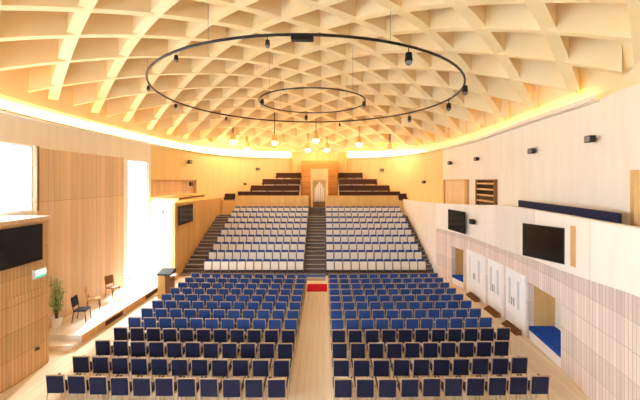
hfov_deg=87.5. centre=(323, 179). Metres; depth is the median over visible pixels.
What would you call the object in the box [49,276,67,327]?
potted plant
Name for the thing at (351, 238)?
seat
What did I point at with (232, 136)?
pendant lamp
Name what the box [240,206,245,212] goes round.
seat
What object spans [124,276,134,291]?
side table
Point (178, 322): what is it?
chair
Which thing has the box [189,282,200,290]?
chair
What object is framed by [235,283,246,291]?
chair
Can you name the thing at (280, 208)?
seat
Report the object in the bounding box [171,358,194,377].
chair
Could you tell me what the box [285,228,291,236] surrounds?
seat
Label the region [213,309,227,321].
chair
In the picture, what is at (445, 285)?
chair
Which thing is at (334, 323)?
chair
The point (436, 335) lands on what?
chair
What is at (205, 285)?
chair
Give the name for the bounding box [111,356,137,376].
chair
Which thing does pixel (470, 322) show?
chair
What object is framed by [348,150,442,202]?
wall
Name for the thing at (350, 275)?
chair
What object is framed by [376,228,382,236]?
seat
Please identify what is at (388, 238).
seat
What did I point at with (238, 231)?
seat
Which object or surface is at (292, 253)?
seat
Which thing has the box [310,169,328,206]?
organ case
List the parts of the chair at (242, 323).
backrest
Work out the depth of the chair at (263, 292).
14.92 m
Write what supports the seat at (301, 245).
on the floor at (315, 245)
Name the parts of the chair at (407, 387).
leg, backrest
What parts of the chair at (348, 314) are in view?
backrest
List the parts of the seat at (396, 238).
seat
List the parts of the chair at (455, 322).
backrest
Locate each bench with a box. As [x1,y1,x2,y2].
[224,194,234,200]
[238,191,298,194]
[250,185,299,190]
[262,179,300,184]
[276,173,300,178]
[338,173,362,178]
[338,179,376,184]
[339,185,389,190]
[339,191,399,194]
[398,194,406,200]
[452,275,462,287]
[529,326,560,367]
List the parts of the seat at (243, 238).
seat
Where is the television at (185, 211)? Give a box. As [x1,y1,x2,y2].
[179,204,192,224]
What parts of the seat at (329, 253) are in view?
seat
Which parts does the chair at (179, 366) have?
rail, backrest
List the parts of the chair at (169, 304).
backrest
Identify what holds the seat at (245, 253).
on the floor at (315, 245)
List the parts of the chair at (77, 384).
backrest, leg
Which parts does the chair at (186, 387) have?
backrest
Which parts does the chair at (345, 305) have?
backrest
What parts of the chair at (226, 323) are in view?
backrest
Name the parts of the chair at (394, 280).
backrest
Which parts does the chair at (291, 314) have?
backrest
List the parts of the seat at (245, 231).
seat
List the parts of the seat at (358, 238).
seat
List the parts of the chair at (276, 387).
rail, backrest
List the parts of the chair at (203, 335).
backrest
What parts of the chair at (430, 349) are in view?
backrest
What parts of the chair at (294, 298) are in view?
backrest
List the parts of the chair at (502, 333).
backrest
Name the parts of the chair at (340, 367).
rail, backrest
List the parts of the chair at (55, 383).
rail, backrest, leg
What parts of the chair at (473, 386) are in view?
backrest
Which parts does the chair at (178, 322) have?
backrest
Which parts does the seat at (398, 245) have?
seat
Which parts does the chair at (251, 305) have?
backrest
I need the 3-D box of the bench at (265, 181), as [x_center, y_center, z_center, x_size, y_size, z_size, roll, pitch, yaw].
[-3.975,0.200,31.100,3.550,0.580,0.400,0,0,0]
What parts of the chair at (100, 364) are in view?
rail, backrest, leg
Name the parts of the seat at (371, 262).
seat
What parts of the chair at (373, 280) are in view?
backrest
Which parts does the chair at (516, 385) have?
leg, backrest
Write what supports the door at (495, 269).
in the wall at (600, 323)
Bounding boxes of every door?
[8,287,42,388]
[443,179,468,203]
[466,249,485,303]
[488,258,503,317]
[506,267,525,336]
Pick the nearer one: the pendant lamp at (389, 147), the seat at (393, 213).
the seat at (393, 213)
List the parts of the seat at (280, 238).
seat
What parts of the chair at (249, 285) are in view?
backrest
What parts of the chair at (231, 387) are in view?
rail, backrest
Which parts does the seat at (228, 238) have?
seat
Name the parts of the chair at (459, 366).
backrest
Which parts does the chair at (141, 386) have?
backrest, leg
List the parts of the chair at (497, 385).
leg, backrest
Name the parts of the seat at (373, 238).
seat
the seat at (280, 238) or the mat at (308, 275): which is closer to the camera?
the mat at (308, 275)
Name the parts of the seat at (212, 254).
seat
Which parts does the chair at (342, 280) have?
backrest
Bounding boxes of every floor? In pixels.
[0,216,50,226]
[0,258,589,399]
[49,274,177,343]
[153,195,204,200]
[179,215,433,275]
[235,179,398,199]
[307,277,325,280]
[308,206,325,214]
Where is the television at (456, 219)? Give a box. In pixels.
[448,209,464,233]
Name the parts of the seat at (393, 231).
seat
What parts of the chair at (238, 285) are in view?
backrest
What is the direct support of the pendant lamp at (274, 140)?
hanging from the ceiling
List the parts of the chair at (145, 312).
backrest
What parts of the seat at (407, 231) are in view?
seat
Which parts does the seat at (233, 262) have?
seat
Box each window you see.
[0,142,32,214]
[124,160,147,283]
[151,201,173,269]
[475,179,497,204]
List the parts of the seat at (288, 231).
seat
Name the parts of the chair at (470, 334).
backrest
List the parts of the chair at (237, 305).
backrest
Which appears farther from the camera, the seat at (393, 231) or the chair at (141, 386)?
the seat at (393, 231)
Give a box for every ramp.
[466,291,479,301]
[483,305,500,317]
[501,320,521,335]
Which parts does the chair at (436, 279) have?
backrest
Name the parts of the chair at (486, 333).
backrest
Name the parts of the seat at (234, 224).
seat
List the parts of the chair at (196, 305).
backrest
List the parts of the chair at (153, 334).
backrest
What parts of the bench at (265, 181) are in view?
seat, backrest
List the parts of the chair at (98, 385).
backrest, leg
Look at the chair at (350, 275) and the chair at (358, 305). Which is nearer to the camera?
the chair at (358, 305)
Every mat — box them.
[306,274,325,276]
[307,284,326,291]
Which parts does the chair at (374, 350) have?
backrest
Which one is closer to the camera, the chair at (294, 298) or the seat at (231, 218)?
the chair at (294, 298)
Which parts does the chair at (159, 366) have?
backrest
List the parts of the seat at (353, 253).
seat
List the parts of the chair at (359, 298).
backrest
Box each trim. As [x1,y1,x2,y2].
[35,146,38,210]
[570,225,575,267]
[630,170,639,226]
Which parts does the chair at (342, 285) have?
backrest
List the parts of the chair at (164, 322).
backrest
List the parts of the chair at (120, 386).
backrest, leg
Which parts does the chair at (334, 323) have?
backrest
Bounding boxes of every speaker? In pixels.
[469,219,475,223]
[527,148,536,153]
[584,135,596,142]
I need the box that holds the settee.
[518,200,621,223]
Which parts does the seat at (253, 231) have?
seat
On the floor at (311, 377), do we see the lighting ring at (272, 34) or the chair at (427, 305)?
the chair at (427, 305)
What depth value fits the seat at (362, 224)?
24.74 m
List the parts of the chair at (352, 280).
backrest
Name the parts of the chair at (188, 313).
backrest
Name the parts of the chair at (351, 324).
backrest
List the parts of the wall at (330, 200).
cap rail, cap rail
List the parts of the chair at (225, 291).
backrest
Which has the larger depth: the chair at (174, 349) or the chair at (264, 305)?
the chair at (264, 305)
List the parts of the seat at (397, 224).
seat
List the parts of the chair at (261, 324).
backrest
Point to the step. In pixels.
(54, 344)
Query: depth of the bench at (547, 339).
11.23 m
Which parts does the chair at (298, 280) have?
backrest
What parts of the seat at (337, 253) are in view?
seat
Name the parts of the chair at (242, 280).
backrest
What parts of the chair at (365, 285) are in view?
backrest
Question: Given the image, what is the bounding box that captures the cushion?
[452,275,462,281]
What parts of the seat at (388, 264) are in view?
seat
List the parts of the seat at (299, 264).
seat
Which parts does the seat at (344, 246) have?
seat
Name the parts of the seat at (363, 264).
seat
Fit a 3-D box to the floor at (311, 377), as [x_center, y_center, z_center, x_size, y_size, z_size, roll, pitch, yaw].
[-0.950,5.850,15.500,20.500,0.200,37.000,0,0,0]
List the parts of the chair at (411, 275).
backrest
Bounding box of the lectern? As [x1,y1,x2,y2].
[156,268,175,297]
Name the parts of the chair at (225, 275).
backrest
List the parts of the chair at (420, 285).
backrest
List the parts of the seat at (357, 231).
seat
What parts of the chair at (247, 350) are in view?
backrest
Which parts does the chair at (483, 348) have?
backrest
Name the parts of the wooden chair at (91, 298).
seat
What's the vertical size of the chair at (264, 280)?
0.895 m
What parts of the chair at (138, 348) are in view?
backrest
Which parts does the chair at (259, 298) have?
backrest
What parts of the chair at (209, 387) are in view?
backrest, leg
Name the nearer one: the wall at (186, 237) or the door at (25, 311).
the door at (25, 311)
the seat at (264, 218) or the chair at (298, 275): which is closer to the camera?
the chair at (298, 275)
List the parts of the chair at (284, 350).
backrest, leg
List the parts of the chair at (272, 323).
backrest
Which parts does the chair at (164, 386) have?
rail, backrest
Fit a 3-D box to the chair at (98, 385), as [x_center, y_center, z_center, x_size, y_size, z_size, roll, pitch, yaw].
[-5.611,5.306,8.508,0.508,0.895,0.562,0,0,0]
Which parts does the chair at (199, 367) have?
backrest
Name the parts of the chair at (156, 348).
backrest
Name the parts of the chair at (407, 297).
backrest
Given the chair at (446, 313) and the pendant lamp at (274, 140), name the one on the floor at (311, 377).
the chair at (446, 313)
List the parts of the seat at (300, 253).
seat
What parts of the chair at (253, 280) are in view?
backrest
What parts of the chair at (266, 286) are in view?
backrest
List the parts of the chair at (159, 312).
backrest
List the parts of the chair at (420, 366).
backrest, rail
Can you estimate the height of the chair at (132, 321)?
0.895 m
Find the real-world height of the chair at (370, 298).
0.895 m
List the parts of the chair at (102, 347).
backrest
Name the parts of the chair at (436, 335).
backrest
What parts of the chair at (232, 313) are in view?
backrest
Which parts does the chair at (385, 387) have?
backrest, rail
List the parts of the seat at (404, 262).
seat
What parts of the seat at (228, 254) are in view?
seat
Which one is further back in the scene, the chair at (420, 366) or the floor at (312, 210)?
the floor at (312, 210)
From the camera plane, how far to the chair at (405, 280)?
16.57 m
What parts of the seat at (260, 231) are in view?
seat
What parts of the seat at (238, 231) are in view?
seat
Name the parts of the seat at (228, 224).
seat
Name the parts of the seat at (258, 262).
seat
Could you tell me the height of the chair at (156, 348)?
0.895 m
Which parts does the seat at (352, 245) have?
seat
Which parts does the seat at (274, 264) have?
seat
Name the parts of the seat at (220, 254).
seat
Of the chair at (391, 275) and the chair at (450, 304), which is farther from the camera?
the chair at (391, 275)
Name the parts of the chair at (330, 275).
backrest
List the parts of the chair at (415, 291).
backrest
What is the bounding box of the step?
[49,340,79,349]
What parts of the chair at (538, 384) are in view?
leg, backrest, rail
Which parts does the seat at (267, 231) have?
seat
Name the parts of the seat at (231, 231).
seat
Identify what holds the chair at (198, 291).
on the floor at (311, 377)
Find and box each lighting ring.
[145,11,465,122]
[258,87,365,112]
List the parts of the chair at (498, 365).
rail, backrest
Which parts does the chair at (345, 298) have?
backrest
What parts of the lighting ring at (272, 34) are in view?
spotlight, spotlight, spotlight, spotlight, spotlight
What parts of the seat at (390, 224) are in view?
seat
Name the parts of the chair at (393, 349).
backrest, rail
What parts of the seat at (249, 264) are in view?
seat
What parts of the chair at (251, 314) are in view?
backrest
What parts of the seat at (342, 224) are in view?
seat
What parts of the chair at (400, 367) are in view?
backrest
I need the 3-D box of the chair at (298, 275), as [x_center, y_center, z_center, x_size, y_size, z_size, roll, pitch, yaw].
[-1.162,5.306,17.533,0.508,0.895,0.562,0,0,1]
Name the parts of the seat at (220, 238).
seat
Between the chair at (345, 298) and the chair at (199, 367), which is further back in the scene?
the chair at (345, 298)
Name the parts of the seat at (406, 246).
seat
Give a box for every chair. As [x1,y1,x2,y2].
[45,373,78,399]
[67,373,98,399]
[71,295,90,322]
[72,355,100,375]
[85,286,100,308]
[88,374,118,399]
[92,356,119,380]
[95,340,119,361]
[104,275,120,298]
[110,375,139,399]
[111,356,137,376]
[113,327,130,354]
[113,340,136,358]
[128,317,143,332]
[130,327,146,340]
[130,341,153,361]
[130,357,156,381]
[132,375,160,399]
[141,308,154,321]
[143,317,162,331]
[146,328,162,345]
[148,341,170,362]
[151,357,175,381]
[152,300,168,312]
[154,375,181,399]
[155,308,172,322]
[159,317,177,333]
[161,294,173,304]
[163,328,182,347]
[165,300,178,311]
[166,342,188,362]
[170,287,181,297]
[170,308,183,320]
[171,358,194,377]
[174,294,186,304]
[174,318,189,330]
[177,376,202,399]
[178,282,188,291]
[179,301,192,312]
[179,328,196,342]
[182,288,193,297]
[184,309,198,323]
[185,277,195,285]
[185,342,205,358]
[187,294,199,304]
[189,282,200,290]
[190,318,204,343]
[191,273,201,281]
[191,358,213,380]
[192,301,205,312]
[194,288,205,297]
[196,277,206,287]
[196,329,212,344]
[198,309,212,322]
[199,294,212,304]
[199,376,224,399]
[201,273,211,281]
[201,282,211,291]
[203,342,221,362]
[205,318,220,331]
[206,288,218,298]
[206,301,219,312]
[207,278,217,285]
[211,358,233,377]
[212,273,222,281]
[212,283,223,292]
[212,294,225,314]
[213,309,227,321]
[213,329,229,342]
[218,278,228,287]
[218,288,230,298]
[220,301,233,312]
[221,318,236,331]
[221,342,239,358]
[222,273,232,282]
[222,376,245,399]
[224,283,235,292]
[225,295,238,313]
[227,309,241,321]
[229,278,239,286]
[230,329,246,343]
[231,288,242,297]
[231,358,252,377]
[233,273,243,282]
[233,301,246,313]
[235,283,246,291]
[236,318,252,331]
[239,295,251,305]
[240,278,250,287]
[240,342,258,358]
[242,309,256,321]
[243,288,255,297]
[244,273,253,282]
[244,376,266,399]
[247,283,258,290]
[247,301,260,312]
[247,329,263,343]
[251,278,261,285]
[252,295,264,304]
[252,319,267,331]
[252,358,272,377]
[254,273,264,282]
[255,289,267,297]
[257,309,271,321]
[258,342,276,358]
[259,283,270,291]
[261,302,274,311]
[262,278,272,287]
[264,329,280,343]
[265,274,275,279]
[265,295,277,304]
[267,377,288,399]
[268,289,279,299]
[268,319,283,332]
[271,283,281,291]
[272,310,285,321]
[272,359,291,393]
[273,278,283,288]
[275,302,288,318]
[276,274,285,281]
[277,343,294,373]
[278,295,289,309]
[280,289,291,301]
[281,329,296,357]
[282,283,293,294]
[284,278,294,288]
[284,319,298,337]
[286,274,295,280]
[286,310,299,330]
[289,302,301,324]
[291,295,302,311]
[292,289,303,304]
[294,283,304,298]
[296,278,305,292]
[297,274,306,287]
[328,274,337,287]
[328,278,338,282]
[329,283,338,288]
[329,289,339,308]
[329,295,340,301]
[329,302,341,309]
[330,310,342,319]
[330,319,344,337]
[330,329,345,352]
[331,343,347,358]
[332,358,350,381]
[332,377,352,399]
[338,274,347,281]
[339,278,348,288]
[339,283,350,294]
[340,289,351,300]
[341,295,352,302]
[342,302,354,318]
[343,310,356,328]
[344,319,359,342]
[346,329,362,357]
[348,274,357,279]
[349,278,359,288]
[349,342,365,372]
[350,283,361,294]
[351,358,370,392]
[352,289,363,299]
[353,295,365,302]
[354,376,374,399]
[355,301,367,310]
[357,310,370,321]
[358,274,367,280]
[359,319,373,331]
[360,278,369,285]
[361,283,372,291]
[363,289,374,296]
[363,329,379,343]
[366,295,377,305]
[366,342,383,358]
[368,274,377,279]
[368,302,380,311]
[370,278,380,285]
[370,358,389,377]
[371,309,384,321]
[372,283,383,290]
[374,318,388,331]
[375,289,386,296]
[375,376,397,399]
[378,273,387,280]
[378,295,390,302]
[379,329,395,343]
[381,278,391,285]
[381,301,393,311]
[384,283,394,291]
[384,342,401,358]
[385,309,398,321]
[387,288,398,298]
[388,273,397,279]
[389,318,403,331]
[389,358,409,377]
[390,295,402,305]
[391,278,401,285]
[394,301,407,312]
[395,283,405,291]
[396,329,412,343]
[396,376,419,399]
[398,273,407,280]
[398,288,409,297]
[399,309,412,321]
[402,278,411,285]
[402,342,419,358]
[403,294,414,305]
[404,318,418,333]
[406,283,416,291]
[407,301,419,312]
[408,273,417,282]
[408,358,429,377]
[410,288,421,297]
[412,278,422,293]
[412,329,428,342]
[413,309,426,321]
[415,294,426,303]
[416,376,440,399]
[417,283,427,299]
[418,273,427,280]
[419,318,433,343]
[420,301,432,312]
[420,342,437,362]
[422,288,432,297]
[423,277,432,285]
[426,309,439,320]
[427,294,439,304]
[427,358,449,380]
[428,273,437,280]
[428,282,438,291]
[429,329,445,345]
[433,277,443,285]
[433,288,444,297]
[433,301,445,312]
[433,318,448,333]
[437,375,462,399]
[438,341,455,357]
[439,282,449,291]
[439,294,451,304]
[440,309,453,320]
[445,288,455,297]
[445,328,461,342]
[446,300,458,311]
[446,357,469,376]
[448,317,462,331]
[451,294,463,304]
[452,341,473,357]
[454,308,467,320]
[458,328,477,345]
[458,375,484,399]
[459,300,471,311]
[463,317,477,329]
[464,357,488,378]
[467,308,480,320]
[469,341,491,360]
[474,327,493,345]
[478,317,492,342]
[479,375,506,399]
[483,357,508,380]
[486,340,508,356]
[494,327,510,354]
[499,374,527,399]
[502,356,527,375]
[519,374,549,399]
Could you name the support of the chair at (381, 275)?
on the floor at (311, 377)
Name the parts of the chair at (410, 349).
backrest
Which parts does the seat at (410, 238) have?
seat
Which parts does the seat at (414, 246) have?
seat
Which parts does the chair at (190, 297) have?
backrest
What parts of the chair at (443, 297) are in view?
backrest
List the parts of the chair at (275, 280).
backrest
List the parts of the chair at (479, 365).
backrest, rail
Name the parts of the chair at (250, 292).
backrest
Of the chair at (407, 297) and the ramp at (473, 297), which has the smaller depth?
the chair at (407, 297)
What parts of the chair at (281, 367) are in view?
rail, backrest, leg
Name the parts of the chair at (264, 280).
backrest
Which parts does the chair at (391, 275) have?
backrest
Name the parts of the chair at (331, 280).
backrest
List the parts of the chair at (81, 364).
backrest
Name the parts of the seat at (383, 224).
seat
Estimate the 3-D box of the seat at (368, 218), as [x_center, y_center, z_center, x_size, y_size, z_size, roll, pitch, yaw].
[3.452,3.191,25.720,0.506,0.758,0.338,0,0,0]
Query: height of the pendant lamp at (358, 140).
2.520 m
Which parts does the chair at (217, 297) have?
backrest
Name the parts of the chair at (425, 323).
backrest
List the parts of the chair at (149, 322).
backrest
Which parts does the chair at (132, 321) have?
backrest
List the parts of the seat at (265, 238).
seat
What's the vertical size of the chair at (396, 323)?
0.895 m
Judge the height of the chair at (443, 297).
0.895 m
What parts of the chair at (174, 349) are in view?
backrest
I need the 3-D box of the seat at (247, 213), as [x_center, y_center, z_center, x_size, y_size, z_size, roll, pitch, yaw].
[-6.108,2.861,26.570,0.506,0.758,0.338,0,0,0]
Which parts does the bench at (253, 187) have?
seat, backrest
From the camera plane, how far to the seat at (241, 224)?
24.74 m
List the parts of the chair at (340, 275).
backrest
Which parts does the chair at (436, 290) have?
backrest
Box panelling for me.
[23,147,123,325]
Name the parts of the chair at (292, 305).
backrest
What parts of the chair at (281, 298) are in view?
backrest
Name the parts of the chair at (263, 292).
backrest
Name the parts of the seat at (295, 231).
seat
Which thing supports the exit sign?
attached to the wall at (15, 281)
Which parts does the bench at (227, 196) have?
backrest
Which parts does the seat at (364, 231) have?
seat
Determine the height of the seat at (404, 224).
0.758 m
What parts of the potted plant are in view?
stem, pot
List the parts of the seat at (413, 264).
seat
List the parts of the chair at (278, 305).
backrest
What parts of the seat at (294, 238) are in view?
seat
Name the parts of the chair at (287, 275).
backrest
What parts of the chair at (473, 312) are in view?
backrest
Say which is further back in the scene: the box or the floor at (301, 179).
the floor at (301, 179)
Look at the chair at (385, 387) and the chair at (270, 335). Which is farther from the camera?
the chair at (270, 335)
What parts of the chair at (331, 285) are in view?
backrest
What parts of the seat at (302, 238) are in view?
seat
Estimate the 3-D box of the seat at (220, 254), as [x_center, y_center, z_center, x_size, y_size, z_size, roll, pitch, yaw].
[-6.620,4.901,21.470,0.506,0.758,0.338,0,0,0]
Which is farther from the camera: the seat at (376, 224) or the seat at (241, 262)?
the seat at (376, 224)
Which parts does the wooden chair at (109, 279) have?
backrest, seat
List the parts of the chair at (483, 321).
backrest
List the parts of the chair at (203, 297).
backrest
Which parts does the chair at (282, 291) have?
backrest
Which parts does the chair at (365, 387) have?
rail, backrest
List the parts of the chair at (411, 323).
backrest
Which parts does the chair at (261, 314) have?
backrest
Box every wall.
[0,113,174,284]
[0,220,48,393]
[151,145,289,202]
[151,180,194,196]
[172,198,221,275]
[222,195,403,214]
[290,158,347,178]
[292,152,346,194]
[302,161,336,205]
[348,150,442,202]
[403,199,639,296]
[406,215,435,272]
[436,228,639,399]
[443,83,639,330]
[455,248,462,274]
[534,286,554,325]
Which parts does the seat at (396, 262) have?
seat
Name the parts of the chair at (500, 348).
backrest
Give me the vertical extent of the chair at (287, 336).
0.895 m
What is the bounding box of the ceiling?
[0,0,639,157]
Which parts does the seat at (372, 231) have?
seat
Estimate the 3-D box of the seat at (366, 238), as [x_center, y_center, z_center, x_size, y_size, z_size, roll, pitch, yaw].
[2.940,4.191,23.170,0.506,0.758,0.338,0,0,0]
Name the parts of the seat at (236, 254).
seat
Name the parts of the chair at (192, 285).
backrest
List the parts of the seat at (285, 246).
seat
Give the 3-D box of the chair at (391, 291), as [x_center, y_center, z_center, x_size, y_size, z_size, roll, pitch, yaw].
[3.103,5.306,15.181,0.508,0.895,0.562,0,0,0]
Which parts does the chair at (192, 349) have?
backrest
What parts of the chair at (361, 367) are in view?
leg, backrest, rail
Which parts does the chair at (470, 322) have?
backrest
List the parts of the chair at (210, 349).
backrest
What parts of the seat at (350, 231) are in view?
seat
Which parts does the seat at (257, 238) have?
seat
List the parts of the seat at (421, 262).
seat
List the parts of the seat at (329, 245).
seat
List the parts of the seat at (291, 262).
seat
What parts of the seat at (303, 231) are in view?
seat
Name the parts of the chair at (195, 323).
backrest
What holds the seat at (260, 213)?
on the floor at (315, 245)
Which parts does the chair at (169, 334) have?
backrest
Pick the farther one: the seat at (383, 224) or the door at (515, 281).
the seat at (383, 224)
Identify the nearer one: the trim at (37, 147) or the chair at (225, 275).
the trim at (37, 147)
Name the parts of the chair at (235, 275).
backrest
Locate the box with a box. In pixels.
[291,35,313,41]
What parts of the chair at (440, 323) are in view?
backrest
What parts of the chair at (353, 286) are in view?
backrest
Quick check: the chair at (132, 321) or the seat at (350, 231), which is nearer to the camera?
the chair at (132, 321)
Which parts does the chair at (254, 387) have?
rail, backrest, leg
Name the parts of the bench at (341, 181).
seat, backrest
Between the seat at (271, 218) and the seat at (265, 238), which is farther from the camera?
the seat at (271, 218)
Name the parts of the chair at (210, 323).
backrest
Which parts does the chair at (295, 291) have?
backrest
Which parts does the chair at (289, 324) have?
backrest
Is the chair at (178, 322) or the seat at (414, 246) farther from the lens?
the seat at (414, 246)
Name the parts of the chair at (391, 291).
backrest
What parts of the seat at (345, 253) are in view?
seat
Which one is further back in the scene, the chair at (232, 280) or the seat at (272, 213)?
the seat at (272, 213)
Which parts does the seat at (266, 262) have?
seat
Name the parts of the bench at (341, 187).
seat, backrest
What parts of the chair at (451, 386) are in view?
backrest, rail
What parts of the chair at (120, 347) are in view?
backrest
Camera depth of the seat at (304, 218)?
25.60 m
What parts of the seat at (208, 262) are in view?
seat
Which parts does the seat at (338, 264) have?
seat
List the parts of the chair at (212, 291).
backrest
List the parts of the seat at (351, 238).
seat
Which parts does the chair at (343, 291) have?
backrest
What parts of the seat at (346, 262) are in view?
seat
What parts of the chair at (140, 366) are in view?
backrest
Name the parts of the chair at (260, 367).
backrest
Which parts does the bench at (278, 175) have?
seat, backrest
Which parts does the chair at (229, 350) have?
backrest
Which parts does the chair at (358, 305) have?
backrest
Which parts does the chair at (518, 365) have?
backrest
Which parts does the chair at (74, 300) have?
backrest, seat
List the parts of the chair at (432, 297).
backrest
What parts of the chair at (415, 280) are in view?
backrest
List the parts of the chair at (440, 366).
backrest, rail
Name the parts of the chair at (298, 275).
backrest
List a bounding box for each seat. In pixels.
[204,259,212,271]
[208,250,216,259]
[212,259,220,271]
[213,242,220,251]
[216,250,224,259]
[217,235,224,243]
[220,259,229,271]
[221,228,227,236]
[221,242,228,251]
[224,222,231,229]
[224,235,231,243]
[224,250,232,259]
[228,216,234,221]
[228,228,235,236]
[228,242,235,251]
[229,259,237,271]
[231,211,237,216]
[231,222,238,227]
[232,235,239,243]
[232,250,240,259]
[234,216,240,221]
[235,228,242,234]
[236,242,243,251]
[237,211,243,217]
[237,259,245,271]
[238,222,245,227]
[239,235,246,243]
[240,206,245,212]
[241,216,247,222]
[241,250,248,259]
[242,228,249,236]
[244,211,249,217]
[244,242,251,251]
[245,222,252,228]
[245,259,253,271]
[246,206,252,212]
[247,235,253,243]
[248,216,254,222]
[249,228,256,236]
[249,250,256,259]
[250,211,256,216]
[251,242,258,251]
[252,206,258,212]
[252,222,258,229]
[254,216,260,223]
[254,235,261,243]
[254,259,262,271]
[257,211,262,217]
[257,228,263,235]
[257,250,264,259]
[259,206,264,212]
[259,222,265,229]
[259,242,266,251]
[261,216,267,222]
[261,235,268,243]
[262,259,270,271]
[263,211,269,217]
[264,228,270,236]
[265,250,272,259]
[266,222,272,229]
[267,242,274,251]
[268,216,273,222]
[269,235,275,241]
[270,211,275,217]
[270,259,278,271]
[271,206,277,212]
[271,228,277,236]
[273,222,279,229]
[273,250,280,259]
[274,216,280,221]
[275,242,281,250]
[276,211,281,217]
[276,235,283,243]
[277,206,283,212]
[278,228,284,236]
[279,259,286,270]
[280,222,286,229]
[281,216,287,222]
[281,250,288,259]
[282,211,288,216]
[282,242,289,251]
[284,206,289,212]
[284,235,290,243]
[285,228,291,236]
[287,222,293,229]
[287,259,295,271]
[288,216,293,222]
[289,211,294,217]
[289,250,296,259]
[290,206,295,212]
[290,242,297,251]
[291,235,298,243]
[292,228,299,236]
[293,222,299,229]
[294,216,300,223]
[295,211,301,217]
[295,259,303,271]
[296,206,302,210]
[297,250,304,262]
[298,242,304,251]
[299,228,306,238]
[299,235,305,242]
[300,222,306,229]
[301,216,307,226]
[302,211,307,216]
[326,211,331,215]
[326,216,331,221]
[326,222,332,231]
[326,228,332,234]
[326,235,332,241]
[326,242,333,253]
[326,250,333,258]
[326,259,333,269]
[332,211,337,217]
[332,216,338,223]
[333,222,338,227]
[333,228,339,236]
[333,235,340,244]
[334,242,340,249]
[334,250,341,258]
[334,259,342,271]
[338,206,343,212]
[338,211,344,217]
[339,216,345,222]
[339,222,345,229]
[340,228,346,235]
[341,235,347,243]
[341,242,348,251]
[342,250,349,258]
[343,259,350,271]
[344,206,350,213]
[345,211,350,217]
[346,216,351,222]
[346,222,352,227]
[347,228,353,235]
[348,235,354,242]
[349,242,356,250]
[350,250,357,258]
[351,206,356,212]
[351,211,357,216]
[351,259,358,269]
[352,216,358,221]
[353,222,359,227]
[354,228,360,236]
[355,235,362,243]
[357,206,362,212]
[357,242,363,251]
[358,211,363,217]
[358,250,365,259]
[359,216,365,222]
[359,259,367,271]
[360,222,366,229]
[361,228,368,236]
[363,235,369,242]
[364,211,370,217]
[364,242,371,251]
[366,216,371,222]
[366,250,373,259]
[367,222,373,229]
[367,259,375,271]
[369,206,375,212]
[369,228,375,236]
[370,235,377,243]
[371,211,376,216]
[372,216,378,223]
[372,242,379,251]
[374,222,380,229]
[374,250,381,259]
[376,206,381,212]
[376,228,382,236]
[376,259,383,271]
[377,211,383,217]
[378,235,384,243]
[379,216,385,222]
[380,222,387,229]
[380,242,386,251]
[382,206,387,212]
[382,250,389,259]
[383,228,389,236]
[384,211,389,217]
[384,259,392,271]
[385,235,392,243]
[386,216,391,222]
[387,222,394,229]
[387,242,394,251]
[390,211,396,217]
[390,228,396,236]
[390,250,397,259]
[392,216,398,221]
[392,235,399,243]
[392,259,400,271]
[394,206,400,210]
[394,222,401,229]
[395,242,402,251]
[396,211,402,217]
[397,228,403,236]
[398,250,405,259]
[399,216,405,221]
[400,235,406,241]
[400,259,408,271]
[401,222,408,229]
[402,242,410,251]
[404,228,411,236]
[406,250,413,259]
[407,235,414,243]
[409,259,417,271]
[410,242,417,249]
[413,250,421,259]
[417,259,425,271]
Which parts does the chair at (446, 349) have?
backrest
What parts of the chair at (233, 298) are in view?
backrest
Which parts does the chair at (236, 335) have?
backrest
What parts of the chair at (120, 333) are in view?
backrest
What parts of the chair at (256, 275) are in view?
backrest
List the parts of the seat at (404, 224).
seat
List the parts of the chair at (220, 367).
backrest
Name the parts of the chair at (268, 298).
backrest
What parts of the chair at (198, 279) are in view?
backrest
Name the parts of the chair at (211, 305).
backrest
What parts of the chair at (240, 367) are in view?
backrest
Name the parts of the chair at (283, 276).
backrest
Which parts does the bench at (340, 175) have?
seat, backrest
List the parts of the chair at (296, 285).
backrest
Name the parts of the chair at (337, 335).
backrest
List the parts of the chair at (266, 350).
backrest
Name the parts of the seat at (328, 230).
seat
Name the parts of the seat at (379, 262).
seat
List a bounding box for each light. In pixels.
[0,100,289,158]
[348,95,599,158]
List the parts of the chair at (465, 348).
backrest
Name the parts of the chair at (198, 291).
backrest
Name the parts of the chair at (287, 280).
backrest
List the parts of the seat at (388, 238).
seat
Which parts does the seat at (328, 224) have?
seat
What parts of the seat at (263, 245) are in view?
seat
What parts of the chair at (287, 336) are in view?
backrest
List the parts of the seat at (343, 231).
seat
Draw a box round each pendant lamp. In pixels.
[230,134,235,143]
[244,142,249,150]
[271,112,277,144]
[305,143,310,151]
[313,132,318,142]
[324,143,329,151]
[356,137,361,146]
[387,144,392,152]
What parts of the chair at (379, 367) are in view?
backrest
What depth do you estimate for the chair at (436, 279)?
16.64 m
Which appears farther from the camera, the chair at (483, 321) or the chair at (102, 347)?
the chair at (483, 321)
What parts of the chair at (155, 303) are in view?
backrest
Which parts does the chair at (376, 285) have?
backrest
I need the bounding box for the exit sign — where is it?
[32,267,45,278]
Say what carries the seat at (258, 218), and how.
on the floor at (315, 245)
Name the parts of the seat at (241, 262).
seat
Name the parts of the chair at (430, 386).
backrest, rail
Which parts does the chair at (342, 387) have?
rail, backrest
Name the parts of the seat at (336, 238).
seat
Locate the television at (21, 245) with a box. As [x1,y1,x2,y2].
[0,223,42,270]
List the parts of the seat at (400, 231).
seat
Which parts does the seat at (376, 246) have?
seat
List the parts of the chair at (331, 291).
backrest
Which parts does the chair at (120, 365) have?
backrest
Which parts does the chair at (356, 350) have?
leg, backrest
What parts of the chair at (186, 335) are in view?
backrest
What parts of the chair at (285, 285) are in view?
backrest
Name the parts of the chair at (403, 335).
backrest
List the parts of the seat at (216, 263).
seat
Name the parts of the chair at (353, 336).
backrest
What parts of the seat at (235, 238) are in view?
seat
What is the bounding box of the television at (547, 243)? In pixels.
[522,223,564,263]
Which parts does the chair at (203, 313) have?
backrest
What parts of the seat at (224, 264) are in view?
seat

